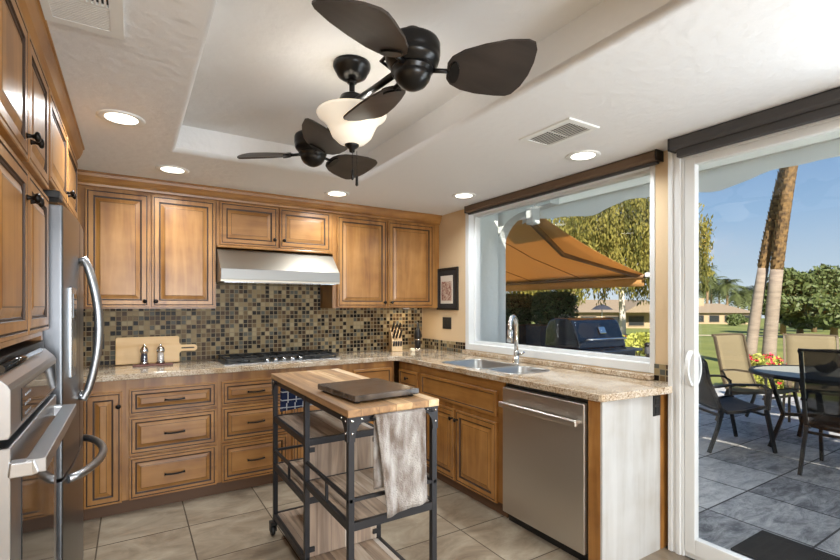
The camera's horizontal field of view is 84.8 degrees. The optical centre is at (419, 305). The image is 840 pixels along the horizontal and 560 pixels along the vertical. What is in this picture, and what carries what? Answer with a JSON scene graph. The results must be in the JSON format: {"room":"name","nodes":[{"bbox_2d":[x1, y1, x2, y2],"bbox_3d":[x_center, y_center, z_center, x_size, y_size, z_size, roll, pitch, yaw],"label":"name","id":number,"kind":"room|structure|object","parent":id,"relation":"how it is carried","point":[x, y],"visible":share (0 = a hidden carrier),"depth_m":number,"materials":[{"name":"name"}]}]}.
{"room":"kitchen","nodes":[
{"label":"kitchen","id":0,"kind":"room"},
{"bbox_2d":[102,308,422,382],"bbox_3d":[-1.528,0.172,4.224,3.900,2.695,0.120,0,0,-32],"label":"wall","id":1,"kind":"structure","parent":0,"point":[396,363],"depth_m":4.96,"materials":[{"name":"beige paint"}]},
{"bbox_2d":[78,185,215,308],"bbox_3d":[-2.091,-0.415,3.573,0.895,0.870,0.384,0,0,-32],"label":"upper cabinet","id":2,"kind":"object","parent":1,"relation":"attached to","point":[144,250],"visible":0.99,"depth_m":3.43,"materials":[{"name":"brown wood"}]},
{"bbox_2d":[78,169,441,225],"bbox_3d":[-1.092,-0.896,4.015,3.077,0.098,0.078,0,0,-32],"label":"crown molding","id":3,"kind":"structure","parent":2,"relation":"attached to","point":[85,177],"depth_m":3.76,"materials":[{"name":"brown wood"}]},
{"bbox_2d":[83,284,421,366],"bbox_3d":[-1.548,-0.007,4.133,3.700,0.935,0.011,0,0,-32],"label":"backsplash","id":4,"kind":"structure","parent":1,"relation":"attached to","point":[245,318],"depth_m":4.18,"materials":[{"name":"tile"}]},
{"bbox_2d":[216,201,332,254],"bbox_3d":[-1.293,-0.661,4.074,0.982,0.377,0.384,0,0,-32],"label":"upper cabinet","id":5,"kind":"object","parent":1,"relation":"attached to","point":[239,226],"visible":1,"depth_m":3.91,"materials":[{"name":"brown wood"}]},
{"bbox_2d":[216,249,339,286],"bbox_3d":[-1.256,-0.324,4.016,0.975,0.276,0.511,0,0,-32],"label":"range hood","id":6,"kind":"object","parent":5,"relation":"attached to","point":[233,267],"visible":0.96,"depth_m":3.82,"materials":[{"name":"silver metal"}]},
{"bbox_2d":[320,214,438,307],"bbox_3d":[-0.374,-0.415,4.650,1.185,0.870,0.384,0,0,-32],"label":"upper cabinet","id":7,"kind":"object","parent":1,"relation":"attached to","point":[380,263],"visible":1,"depth_m":4.47,"materials":[{"name":"brown wood"}]},
{"bbox_2d":[83,473,691,559],"bbox_3d":[0.743,1.470,0.378,3.660,0.100,9.050,0,0,-32],"label":"floor","id":8,"kind":"structure","parent":0,"point":[232,525],"depth_m":2.87,"materials":[{"name":"tile"}]},
{"bbox_2d":[0,0,48,348],"bbox_3d":[-1.468,0.285,1.216,0.734,2.270,0.850,0,0,-32],"label":"tall cabinet","id":9,"kind":"object","parent":8,"relation":"on","point":[24,86],"visible":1,"depth_m":1.35,"materials":[{"name":"brown wood"}]},
{"bbox_2d":[0,340,76,559],"bbox_3d":[-1.361,0.578,1.263,0.620,0.899,0.813,0,0,-32],"label":"wall oven","id":10,"kind":"object","parent":9,"relation":"in","point":[33,427],"visible":1,"depth_m":1.23,"materials":[{"name":"silver metal"}]},
{"bbox_2d":[43,189,106,559],"bbox_3d":[-1.884,0.482,2.025,0.840,1.875,0.908,0,0,-32],"label":"refrigerator","id":11,"kind":"object","parent":8,"relation":"on","point":[63,338],"visible":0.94,"depth_m":1.91,"materials":[{"name":"grey metal"}]},
{"bbox_2d":[83,380,125,520],"bbox_3d":[-2.307,0.961,3.272,0.370,0.919,0.654,0,0,-32],"label":"base cabinet","id":12,"kind":"object","parent":8,"relation":"on","point":[104,410],"visible":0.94,"depth_m":3.07,"materials":[{"name":"brown wood"}]},
{"bbox_2d":[126,374,217,511],"bbox_3d":[-1.905,0.961,3.526,0.580,0.919,0.653,0,0,-32],"label":"base cabinet","id":13,"kind":"object","parent":8,"relation":"on","point":[172,422],"visible":0.98,"depth_m":3.27,"materials":[{"name":"brown wood"}]},
{"bbox_2d":[217,368,288,493],"bbox_3d":[-1.435,0.961,3.821,0.530,0.919,0.653,0,0,-32],"label":"base cabinet","id":14,"kind":"object","parent":8,"relation":"on","point":[245,399],"visible":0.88,"depth_m":3.54,"materials":[{"name":"brown wood"}]},
{"bbox_2d":[289,364,348,459],"bbox_3d":[-0.986,0.961,4.102,0.530,0.919,0.653,0,0,-32],"label":"base cabinet","id":15,"kind":"object","parent":8,"relation":"on","point":[295,453],"visible":0.02,"depth_m":3.76,"materials":[{"name":"brown wood"}]},
{"bbox_2d":[269,368,438,559],"bbox_3d":[-0.424,0.919,2.462,0.453,1.000,1.244,0,0,-32],"label":"kitchen cart","id":16,"kind":"object","parent":8,"relation":"on","point":[341,515],"visible":0.98,"depth_m":2.35,"materials":[{"name":"grey metal"}]},
{"bbox_2d":[278,459,302,490],"bbox_3d":[-0.563,0.984,2.695,0.406,0.018,0.609,0,0,-32],"label":"shelf","id":17,"kind":"object","parent":16,"relation":"attached to","point":[293,481],"depth_m":2.68,"materials":[{"name":"brown wood"}]},
{"bbox_2d":[280,387,311,411],"bbox_3d":[-0.774,0.556,2.952,0.236,0.222,0.035,0,0,-32],"label":"dish towel","id":18,"kind":"object","parent":16,"relation":"hanging from","point":[288,401],"visible":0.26,"depth_m":2.91,"materials":[{"name":"blue fabric"}]},
{"bbox_2d":[278,410,373,437],"bbox_3d":[-0.563,0.689,2.695,0.406,0.018,0.609,0,0,-32],"label":"shelf","id":19,"kind":"object","parent":16,"relation":"attached to","point":[322,424],"depth_m":2.60,"materials":[{"name":"brown wood"}]},
{"bbox_2d":[278,507,399,559],"bbox_3d":[-0.417,1.289,2.462,0.406,0.018,1.159,0,0,-32],"label":"shelf","id":20,"kind":"object","parent":16,"relation":"attached to","point":[290,521],"depth_m":2.45,"materials":[{"name":"brown wood"}]},
{"bbox_2d":[318,378,418,402],"bbox_3d":[-0.254,0.401,2.202,0.336,0.036,0.390,0,0,-36],"label":"board","id":21,"kind":"object","parent":16,"relation":"on","point":[356,391],"visible":1,"depth_m":2.13,"materials":[{"name":"brown wood"}]},
{"bbox_2d":[310,468,428,520],"bbox_3d":[-0.257,0.894,2.206,0.406,0.018,0.554,0,0,-32],"label":"shelf","id":22,"kind":"object","parent":16,"relation":"attached to","point":[372,509],"depth_m":2.10,"materials":[{"name":"brown wood"}]},
{"bbox_2d":[374,408,426,517],"bbox_3d":[-0.075,0.658,1.945,0.250,0.427,0.039,0,0,-32],"label":"dish towel","id":23,"kind":"object","parent":16,"relation":"hanging from","point":[400,467],"visible":1,"depth_m":1.94,"materials":[{"name":"grey fabric"}]},
{"bbox_2d":[349,361,393,424],"bbox_3d":[-0.574,0.961,4.359,0.440,0.919,0.654,0,0,-32],"label":"base cabinet","id":24,"kind":"object","parent":8,"relation":"on","point":[384,370],"visible":0.05,"depth_m":4.13,"materials":[{"name":"brown wood"}]},
{"bbox_2d":[399,361,420,392],"bbox_3d":[0.147,0.961,4.259,0.674,0.919,0.370,0,0,-32],"label":"base cabinet","id":25,"kind":"object","parent":8,"relation":"on","point":[409,373],"visible":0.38,"depth_m":4.08,"materials":[{"name":"brown wood"}]},
{"bbox_2d":[421,366,508,517],"bbox_3d":[0.523,0.961,3.660,0.674,0.919,1.045,0,0,-32],"label":"base cabinet","id":26,"kind":"object","parent":8,"relation":"on","point":[470,417],"visible":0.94,"depth_m":3.37,"materials":[{"name":"brown wood"}]},
{"bbox_2d":[83,347,671,401],"bbox_3d":[-0.782,0.481,2.926,3.705,0.040,2.866,0,0,-32],"label":"countertop","id":27,"kind":"structure","parent":26,"relation":"on","point":[598,387],"depth_m":3.24,"materials":[{"name":"stone"}]},
{"bbox_2d":[133,362,172,366],"bbox_3d":[-2.069,0.454,3.566,0.270,0.014,0.090,0,0,-32],"label":"serving tray","id":28,"kind":"object","parent":27,"relation":"on","point":[165,363],"visible":1,"depth_m":3.53,"materials":[{"name":"brown wood"}]},
{"bbox_2d":[140,344,148,364],"bbox_3d":[-2.119,0.370,3.534,0.062,0.153,0.062,0,0,-32],"label":"grinder","id":29,"kind":"object","parent":28,"relation":"on","point":[144,350],"visible":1,"depth_m":3.52,"materials":[{"name":"silver metal"}]},
{"bbox_2d":[156,344,164,363],"bbox_3d":[-2.026,0.370,3.593,0.062,0.153,0.062,0,0,-32],"label":"grinder","id":30,"kind":"object","parent":28,"relation":"on","point":[160,358],"visible":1,"depth_m":3.58,"materials":[{"name":"silver metal"}]},
{"bbox_2d":[115,336,196,364],"bbox_3d":[-2.117,0.352,3.717,0.573,0.213,0.063,0,0,-32],"label":"cutting board","id":31,"kind":"object","parent":27,"relation":"on","point":[127,349],"visible":0.98,"depth_m":3.67,"materials":[{"name":"brown wood"}]},
{"bbox_2d":[215,349,339,365],"bbox_3d":[-1.225,0.437,3.986,0.950,0.048,0.455,0,0,-32],"label":"cooktop","id":32,"kind":"object","parent":27,"relation":"in","point":[282,356],"visible":1,"depth_m":3.90,"materials":[{"name":"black metal"}]},
{"bbox_2d":[389,323,402,351],"bbox_3d":[-0.242,0.315,4.700,0.110,0.292,0.192,0,0,-18],"label":"knife block","id":33,"kind":"object","parent":27,"relation":"on","point":[395,339],"visible":1,"depth_m":4.67,"materials":[{"name":"brown wood"}]},
{"bbox_2d":[414,322,422,349],"bbox_3d":[-0.024,0.317,4.884,0.110,0.288,0.110,0,0,-32],"label":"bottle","id":34,"kind":"object","parent":27,"relation":"on","point":[417,333],"visible":0.98,"depth_m":4.86,"materials":[{"name":"black glass"}]},
{"bbox_2d":[441,359,549,385],"bbox_3d":[0.556,0.565,3.536,0.438,0.212,0.858,0,0,-32],"label":"sink","id":35,"kind":"object","parent":27,"relation":"in","point":[503,367],"visible":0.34,"depth_m":3.67,"materials":[{"name":"silver metal"}]},
{"bbox_2d":[507,315,524,363],"bbox_3d":[0.753,0.264,3.587,0.107,0.394,0.214,0,0,28],"label":"faucet","id":36,"kind":"object","parent":27,"relation":"on","point":[512,318],"visible":1,"depth_m":3.64,"materials":[{"name":"silver metal"}]},
{"bbox_2d":[498,383,587,559],"bbox_3d":[0.954,0.961,2.897,0.674,0.919,0.655,0,0,-32],"label":"dishwasher","id":37,"kind":"object","parent":8,"relation":"on","point":[545,433],"visible":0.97,"depth_m":2.70,"materials":[{"name":"silver metal"}]},
{"bbox_2d":[507,383,587,402],"bbox_3d":[0.996,0.910,2.924,0.575,0.819,0.655,0,0,-32],"label":"tub","id":38,"kind":"object","parent":37,"relation":"in","point":[557,395],"depth_m":2.74,"materials":[{"name":"black plastic"}]},
{"bbox_2d":[588,394,667,559],"bbox_3d":[1.210,0.961,2.616,0.660,0.919,0.087,0,0,-32],"label":"end panel","id":39,"kind":"object","parent":8,"relation":"on","point":[628,445],"visible":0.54,"depth_m":2.51,"materials":[{"name":"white wood"}]},
{"bbox_2d":[653,395,660,415],"bbox_3d":[1.371,0.575,2.661,0.070,0.120,0.009,0,0,-32],"label":"outlet","id":40,"kind":"object","parent":39,"relation":"attached to","point":[657,398],"visible":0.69,"depth_m":2.66,"materials":[{"name":"black plastic"}]},
{"bbox_2d":[47,0,839,214],"bbox_3d":[0.845,-1.095,0.441,3.900,0.300,9.050,0,0,-32],"label":"ceiling","id":41,"kind":"structure","parent":0,"point":[212,83],"depth_m":2.08,"materials":[{"name":"white paint"}]},
{"bbox_2d":[39,0,123,39],"bbox_3d":[-0.971,-0.939,1.303,0.216,0.012,0.600,0,0,-32],"label":"ceiling vent","id":42,"kind":"object","parent":41,"relation":"in","point":[104,17],"visible":1,"depth_m":1.47,"materials":[{"name":"white metal"}]},
{"bbox_2d":[96,109,145,126],"bbox_3d":[-1.500,-0.941,2.312,0.208,0.009,0.208,0,0,-32],"label":"recessed light","id":43,"kind":"object","parent":41,"relation":"in","point":[116,117],"visible":1,"depth_m":2.30,"materials":[{"name":"white metal"}]},
{"bbox_2d":[155,165,188,174],"bbox_3d":[-1.713,-0.941,3.184,0.208,0.009,0.208,0,0,-32],"label":"recessed light","id":44,"kind":"object","parent":41,"relation":"in","point":[169,169],"visible":1,"depth_m":3.17,"materials":[{"name":"white metal"}]},
{"bbox_2d":[324,190,348,196],"bbox_3d":[-0.697,-0.941,3.864,0.208,0.009,0.208,0,0,-32],"label":"recessed light","id":45,"kind":"object","parent":41,"relation":"in","point":[334,193],"visible":1,"depth_m":3.85,"materials":[{"name":"white metal"}]},
{"bbox_2d":[237,0,536,185],"bbox_3d":[-0.321,-0.834,2.148,0.855,0.563,1.720,0,0,-32],"label":"ceiling fan","id":46,"kind":"object","parent":41,"relation":"hanging from","point":[411,53],"visible":1,"depth_m":1.70,"materials":[{"name":"brown metal"}]},
{"bbox_2d":[452,193,475,198],"bbox_3d":[0.376,-0.941,3.934,0.208,0.009,0.208,0,0,-32],"label":"recessed light","id":47,"kind":"object","parent":41,"relation":"in","point":[457,195],"visible":1,"depth_m":3.92,"materials":[{"name":"white metal"}]},
{"bbox_2d":[519,117,599,147],"bbox_3d":[0.754,-0.940,2.515,0.240,0.010,0.360,0,0,-32],"label":"ceiling vent","id":48,"kind":"object","parent":41,"relation":"in","point":[569,128],"visible":1,"depth_m":2.49,"materials":[{"name":"white metal"}]},
{"bbox_2d":[566,150,600,161],"bbox_3d":[1.024,-0.941,2.889,0.208,0.009,0.208,0,0,-32],"label":"recessed light","id":49,"kind":"object","parent":41,"relation":"in","point":[583,155],"visible":1,"depth_m":2.87,"materials":[{"name":"white metal"}]},
{"bbox_2d":[423,150,667,381],"bbox_3d":[2.434,0.172,1.427,0.140,2.695,9.030,0,0,-32],"label":"wall","id":50,"kind":"structure","parent":0,"point":[452,225],"depth_m":3.44,"materials":[{"name":"beige paint"}]},
{"bbox_2d":[422,338,465,352],"bbox_3d":[0.234,0.408,4.790,0.011,0.103,0.767,0,0,-32],"label":"backsplash","id":51,"kind":"structure","parent":50,"relation":"attached to","point":[452,346],"depth_m":4.76,"materials":[{"name":"tile"}]},
{"bbox_2d":[443,317,450,328],"bbox_3d":[0.275,0.175,4.727,0.011,0.120,0.150,0,0,-32],"label":"light switch","id":52,"kind":"object","parent":50,"relation":"attached to","point":[446,320],"visible":1,"depth_m":4.72,"materials":[{"name":"black plastic"}]},
{"bbox_2d":[437,267,458,309],"bbox_3d":[0.279,-0.175,4.708,0.024,0.430,0.360,0,0,-32],"label":"picture frame","id":53,"kind":"object","parent":50,"relation":"attached to","point":[447,278],"visible":1,"depth_m":4.68,"materials":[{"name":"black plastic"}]},
{"bbox_2d":[441,281,451,300],"bbox_3d":[0.271,-0.152,4.703,0.003,0.195,0.176,0,0,-32],"label":"print","id":54,"kind":"object","parent":53,"relation":"attached to","point":[446,286],"depth_m":4.70},
{"bbox_2d":[462,350,653,380],"bbox_3d":[0.931,0.443,3.648,0.055,0.036,1.910,0,0,-32],"label":"window sill","id":55,"kind":"structure","parent":50,"relation":"attached to","point":[629,374],"depth_m":3.34,"materials":[{"name":"stone"}]},
{"bbox_2d":[465,165,654,373],"bbox_3d":[1.006,-0.253,3.694,0.140,1.345,1.910,0,0,-32],"label":"window","id":56,"kind":"structure","parent":50,"relation":"in","point":[472,222],"depth_m":3.69,"materials":[{"name":"white plastic"}]},
{"bbox_2d":[464,149,663,214],"bbox_3d":[0.951,-0.904,3.578,0.080,0.078,1.882,0,0,-32],"label":"roller blind","id":57,"kind":"object","parent":56,"relation":"attached to","point":[651,158],"visible":1,"depth_m":3.28,"materials":[{"name":"brown fabric"}]},
{"bbox_2d":[654,364,667,381],"bbox_3d":[1.489,0.408,2.789,0.011,0.103,0.137,0,0,-32],"label":"backsplash","id":58,"kind":"structure","parent":50,"relation":"attached to","point":[660,370],"depth_m":2.81,"materials":[{"name":"tile"}]},
{"bbox_2d":[667,87,839,157],"bbox_3d":[1.936,-0.889,1.816,0.078,0.108,1.902,0,0,-32],"label":"roller blind","id":59,"kind":"object","parent":50,"relation":"attached to","point":[826,104],"visible":1,"depth_m":2.23,"materials":[{"name":"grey fabric"}]},
{"bbox_2d":[668,115,839,559],"bbox_3d":[2.000,0.258,1.893,0.199,2.325,1.922,0,0,-32],"label":"door","id":60,"kind":"structure","parent":50,"relation":"in","point":[684,358],"depth_m":2.60,"materials":[{"name":"white plastic"}]},
{"bbox_3d":[-0.832,0.173,-0.622,0.130,2.695,9.030,0,0,-32],"label":"wall","id":61,"kind":"structure","parent":0,"visible":0},
{"bbox_2d":[48,89,77,219],"bbox_3d":[-1.990,-0.660,2.047,0.734,0.380,1.110,0,0,-32],"label":"upper cabinet","id":62,"kind":"object","parent":61,"relation":"attached to","point":[63,165],"visible":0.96,"depth_m":2.09,"materials":[{"name":"brown wood"}]},
{"bbox_2d":[17,0,84,159],"bbox_3d":[-1.291,-0.896,1.551,0.064,0.098,2.800,0,0,-32],"label":"crown molding","id":63,"kind":"structure","parent":62,"relation":"attached to","point":[38,28],"depth_m":1.73,"materials":[{"name":"brown wood"}]},
{"label":"outside","id":64,"kind":"structure","parent":0,"visible":0},
{"bbox_2d":[531,318,839,396],"bbox_3d":[136.540,6.221,121.065,480.000,9.413,580.000,0,0,-32],"label":"lawn","id":65,"kind":"structure","parent":64,"point":[707,351],"depth_m":30.22,"materials":[{"name":"green plant"}]},
{"bbox_2d":[532,292,649,327],"bbox_3d":[20.035,0.700,51.000,13.700,4.600,9.200,0,0,0],"label":"house","id":66,"kind":"structure","parent":65,"relation":"on","point":[638,316],"depth_m":48.01,"materials":[{"name":"beige paint"}]},
{"bbox_2d":[591,304,612,309],"bbox_3d":[17.409,1.000,44.000,2.000,2.400,2.000,0,0,-32],"label":"patio umbrella","id":67,"kind":"object","parent":65,"relation":"on","point":[599,307],"visible":0.76,"depth_m":43.44,"materials":[{"name":"grey fabric"}]},
{"bbox_2d":[506,197,716,335],"bbox_3d":[9.160,-1.810,22.997,11.491,8.649,4.377,0,0,1],"label":"weeping tree","id":68,"kind":"object","parent":65,"relation":"on","point":[598,232],"visible":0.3,"depth_m":21.62,"materials":[{"name":"green plant"}]},
{"bbox_2d":[699,287,716,303],"bbox_3d":[78.107,-1.246,127.148,7.435,10.703,7.721,0,0,-32],"label":"palm tree","id":69,"kind":"object","parent":65,"relation":"on","point":[700,296],"visible":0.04,"depth_m":125.54,"materials":[{"name":"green plant"}]},
{"bbox_2d":[699,265,720,303],"bbox_3d":[54.892,-2.370,88.055,5.361,11.275,5.193,0,0,-32],"label":"palm tree","id":70,"kind":"object","parent":65,"relation":"on","point":[711,279],"visible":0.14,"depth_m":87.63,"materials":[{"name":"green plant"}]},
{"bbox_2d":[699,276,728,303],"bbox_3d":[63.363,-1.428,100.044,7.282,9.932,7.444,0,0,-32],"label":"palm tree","id":71,"kind":"object","parent":65,"relation":"on","point":[712,287],"visible":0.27,"depth_m":98.74,"materials":[{"name":"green plant"}]},
{"bbox_2d":[699,298,749,323],"bbox_3d":[49.852,1.156,82.000,14.200,5.000,9.200,0,0,0],"label":"house","id":72,"kind":"structure","parent":65,"relation":"on","point":[708,313],"depth_m":78.00,"materials":[{"name":"beige paint"}]},
{"bbox_2d":[710,278,742,304],"bbox_3d":[61.889,-1.109,92.936,5.785,9.051,6.189,0,0,-32],"label":"palm tree","id":73,"kind":"object","parent":65,"relation":"on","point":[725,286],"visible":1,"depth_m":92.19,"materials":[{"name":"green plant"}]},
{"bbox_2d":[725,313,748,325],"bbox_3d":[45.159,1.937,65.827,3.221,1.889,2.521,0,0,-4],"label":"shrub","id":74,"kind":"object","parent":65,"relation":"on","point":[733,319],"visible":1,"depth_m":65.18,"materials":[{"name":"green plant"}]},
{"bbox_2d":[724,289,752,310],"bbox_3d":[73.066,-0.146,106.019,7.738,7.754,7.323,0,0,-32],"label":"palm tree","id":75,"kind":"object","parent":65,"relation":"on","point":[739,303],"visible":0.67,"depth_m":104.65,"materials":[{"name":"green plant"}]},
{"bbox_2d":[732,285,763,312],"bbox_3d":[85.249,-0.727,119.180,9.500,9.548,9.367,0,0,-32],"label":"palm tree","id":76,"kind":"object","parent":65,"relation":"on","point":[739,286],"visible":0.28,"depth_m":118.06,"materials":[{"name":"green plant"}]},
{"bbox_2d":[741,353,786,388],"bbox_3d":[6.092,1.219,8.204,1.078,0.777,0.908,0,0,-32],"label":"flowering shrub","id":77,"kind":"object","parent":65,"relation":"on","point":[762,360],"visible":0.23,"depth_m":8.00,"materials":[{"name":"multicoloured plant"}]},
{"bbox_2d":[746,168,783,355],"bbox_3d":[10.258,-2.747,11.815,3.718,8.776,3.698,0,0,-32],"label":"palm tree","id":78,"kind":"object","parent":65,"relation":"on","point":[752,337],"visible":0.22,"depth_m":12.05,"materials":[{"name":"brown plant"}]},
{"bbox_2d":[761,165,797,359],"bbox_3d":[9.660,-2.642,11.348,3.720,8.550,3.746,0,0,-32],"label":"palm tree","id":79,"kind":"object","parent":65,"relation":"on","point":[786,193],"visible":0.35,"depth_m":11.68,"materials":[{"name":"brown plant"}]},
{"bbox_2d":[762,267,824,334],"bbox_3d":[27.979,-0.427,35.075,4.683,5.184,3.862,0,0,13],"label":"broadleaf tree","id":80,"kind":"object","parent":65,"relation":"on","point":[795,283],"visible":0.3,"depth_m":33.90,"materials":[{"name":"green plant"}]},
{"bbox_2d":[779,296,817,333],"bbox_3d":[24.513,0.707,29.381,4.876,2.680,3.506,0,0,-7],"label":"broadleaf tree","id":81,"kind":"object","parent":65,"relation":"on","point":[792,308],"visible":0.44,"depth_m":28.59,"materials":[{"name":"green plant"}]},
{"bbox_2d":[799,293,839,339],"bbox_3d":[24.213,0.618,26.983,3.827,2.777,3.203,0,0,-32],"label":"broadleaf tree","id":82,"kind":"object","parent":65,"relation":"on","point":[823,312],"visible":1,"depth_m":26.46,"materials":[{"name":"green plant"}]},
{"bbox_2d":[808,263,839,331],"bbox_3d":[35.514,-0.754,40.718,5.216,6.170,3.913,0,0,-32],"label":"broadleaf tree","id":83,"kind":"object","parent":65,"relation":"on","point":[829,278],"visible":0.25,"depth_m":39.80,"materials":[{"name":"green plant"}]},
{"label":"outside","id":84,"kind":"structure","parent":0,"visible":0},
{"bbox_2d":[665,385,839,559],"bbox_3d":[4.287,1.475,4.165,6.310,0.060,16.500,0,0,-32],"label":"floor","id":85,"kind":"structure","parent":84,"point":[746,489],"depth_m":3.72,"materials":[{"name":"tile"}]},
{"bbox_2d":[506,324,527,344],"bbox_3d":[1.573,0.875,7.700,0.720,1.139,0.520,0,0,-12],"label":"planter","id":86,"kind":"object","parent":85,"relation":"on","point":[521,328],"visible":0.1,"depth_m":7.45,"materials":[{"name":"grey stone"}]},
{"bbox_2d":[506,293,534,324],"bbox_3d":[1.571,0.057,7.702,0.669,0.567,0.612,0,0,-12],"label":"boxwood shrub","id":87,"kind":"object","parent":86,"relation":"on","point":[519,305],"visible":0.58,"depth_m":7.49,"materials":[{"name":"green plant"}]},
{"bbox_2d":[480,198,558,342],"bbox_3d":[0.856,0.070,4.639,0.540,2.750,0.950,0,0,-32],"label":"stucco column","id":88,"kind":"structure","parent":85,"relation":"on","point":[495,229],"depth_m":4.81,"materials":[{"name":"grey paint"}]},
{"bbox_2d":[506,215,649,291],"bbox_3d":[0.973,-0.675,7.510,2.170,0.820,4.750,0,0,-32],"label":"awning","id":89,"kind":"object","parent":88,"relation":"attached to","point":[542,256],"visible":0.4,"depth_m":6.35,"materials":[{"name":"fabric"}]},
{"bbox_2d":[522,130,839,223],"bbox_3d":[3.691,-1.109,0.515,1.000,0.432,10.950,0,0,-32],"label":"patio cover","id":90,"kind":"object","parent":88,"relation":"on","point":[722,174],"visible":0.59,"depth_m":3.52,"materials":[{"name":"white metal"}]},
{"bbox_2d":[526,204,539,224],"bbox_3d":[1.095,-0.983,4.464,0.100,0.385,0.100,0,0,-32],"label":"speaker","id":91,"kind":"object","parent":90,"relation":"hanging from","point":[533,212],"visible":0.8,"depth_m":4.43},
{"bbox_2d":[526,324,547,346],"bbox_3d":[2.097,0.865,7.200,0.720,1.160,0.520,0,0,-12],"label":"planter","id":92,"kind":"object","parent":85,"relation":"on","point":[535,333],"visible":0.22,"depth_m":7.03,"materials":[{"name":"grey stone"}]},
{"bbox_2d":[530,290,579,324],"bbox_3d":[2.098,0.034,7.197,0.667,0.556,0.604,0,0,-12],"label":"boxwood shrub","id":93,"kind":"object","parent":92,"relation":"on","point":[547,306],"visible":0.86,"depth_m":7.01,"materials":[{"name":"green plant"}]},
{"bbox_2d":[545,317,642,355],"bbox_3d":[1.855,0.787,5.012,1.340,1.315,0.640,0,0,-28],"label":"gas grill","id":94,"kind":"object","parent":85,"relation":"on","point":[593,334],"visible":0.41,"depth_m":4.89,"materials":[{"name":"black metal"}]},
{"bbox_2d":[626,347,642,350],"bbox_3d":[2.281,0.490,5.319,0.300,0.030,0.440,0,0,-28],"label":"shelf","id":95,"kind":"object","parent":94,"relation":"attached to","point":[636,349],"depth_m":5.16,"materials":[{"name":"grey"}]},
{"bbox_2d":[623,335,638,347],"bbox_3d":[3.463,0.964,8.305,0.880,0.976,0.878,0,0,-32],"label":"flowering shrub","id":96,"kind":"object","parent":85,"relation":"on","point":[629,342],"visible":0.08,"depth_m":8.07,"materials":[{"name":"yellow plant"}]},
{"bbox_2d":[627,330,649,356],"bbox_3d":[4.214,0.955,8.617,0.848,0.993,0.893,0,0,-32],"label":"flowering shrub","id":97,"kind":"object","parent":85,"relation":"on","point":[641,338],"visible":0.36,"depth_m":8.44,"materials":[{"name":"yellow plant"}]},
{"bbox_2d":[699,358,777,453],"bbox_3d":[3.118,0.971,4.774,0.729,0.935,0.645,0,0,1],"label":"patio chair","id":98,"kind":"object","parent":85,"relation":"on","point":[708,397],"visible":0.56,"depth_m":4.51,"materials":[{"name":"grey metal"}]},
{"bbox_2d":[711,333,800,428],"bbox_3d":[4.081,0.891,5.593,0.645,1.095,0.729,0,0,-22],"label":"patio chair","id":99,"kind":"object","parent":85,"relation":"on","point":[732,353],"visible":0.8,"depth_m":5.80,"materials":[{"name":"brown fabric"}]},
{"bbox_2d":[748,365,807,447],"bbox_3d":[4.072,1.055,4.573,1.320,0.776,1.320,0,0,-32],"label":"patio table","id":100,"kind":"object","parent":85,"relation":"on","point":[781,372],"visible":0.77,"depth_m":4.67,"materials":[{"name":"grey glass"}]},
{"bbox_2d":[730,530,839,559],"bbox_3d":[2.246,1.438,2.460,0.420,0.014,0.880,0,0,-32],"label":"doormat","id":101,"kind":"object","parent":85,"relation":"on","point":[763,545],"visible":1,"depth_m":2.70,"materials":[{"name":"rubber"}]},
{"bbox_2d":[782,333,838,422],"bbox_3d":[4.973,0.901,5.801,0.645,1.075,0.729,0,0,33],"label":"patio chair","id":102,"kind":"object","parent":85,"relation":"on","point":[792,342],"visible":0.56,"depth_m":6.08,"materials":[{"name":"brown fabric"}]},
{"bbox_2d":[797,348,839,475],"bbox_3d":[3.616,0.891,3.834,0.729,1.095,0.645,0,0,-36],"label":"patio chair","id":103,"kind":"object","parent":85,"relation":"on","point":[820,396],"visible":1,"depth_m":3.82,"materials":[{"name":"grey metal"}]},
{"bbox_3d":[2.761,1.060,6.324,0.300,0.770,1.220,0,0,-32],"label":"wall","id":104,"kind":"structure","parent":85,"relation":"on","visible":0},
{"bbox_2d":[643,342,649,356],"bbox_3d":[2.969,0.575,5.994,0.120,0.200,0.120,0,0,-32],"label":"path light","id":105,"kind":"object","parent":104,"relation":"on","point":[646,345],"visible":0.73,"depth_m":5.97,"materials":[{"name":"black plastic"}]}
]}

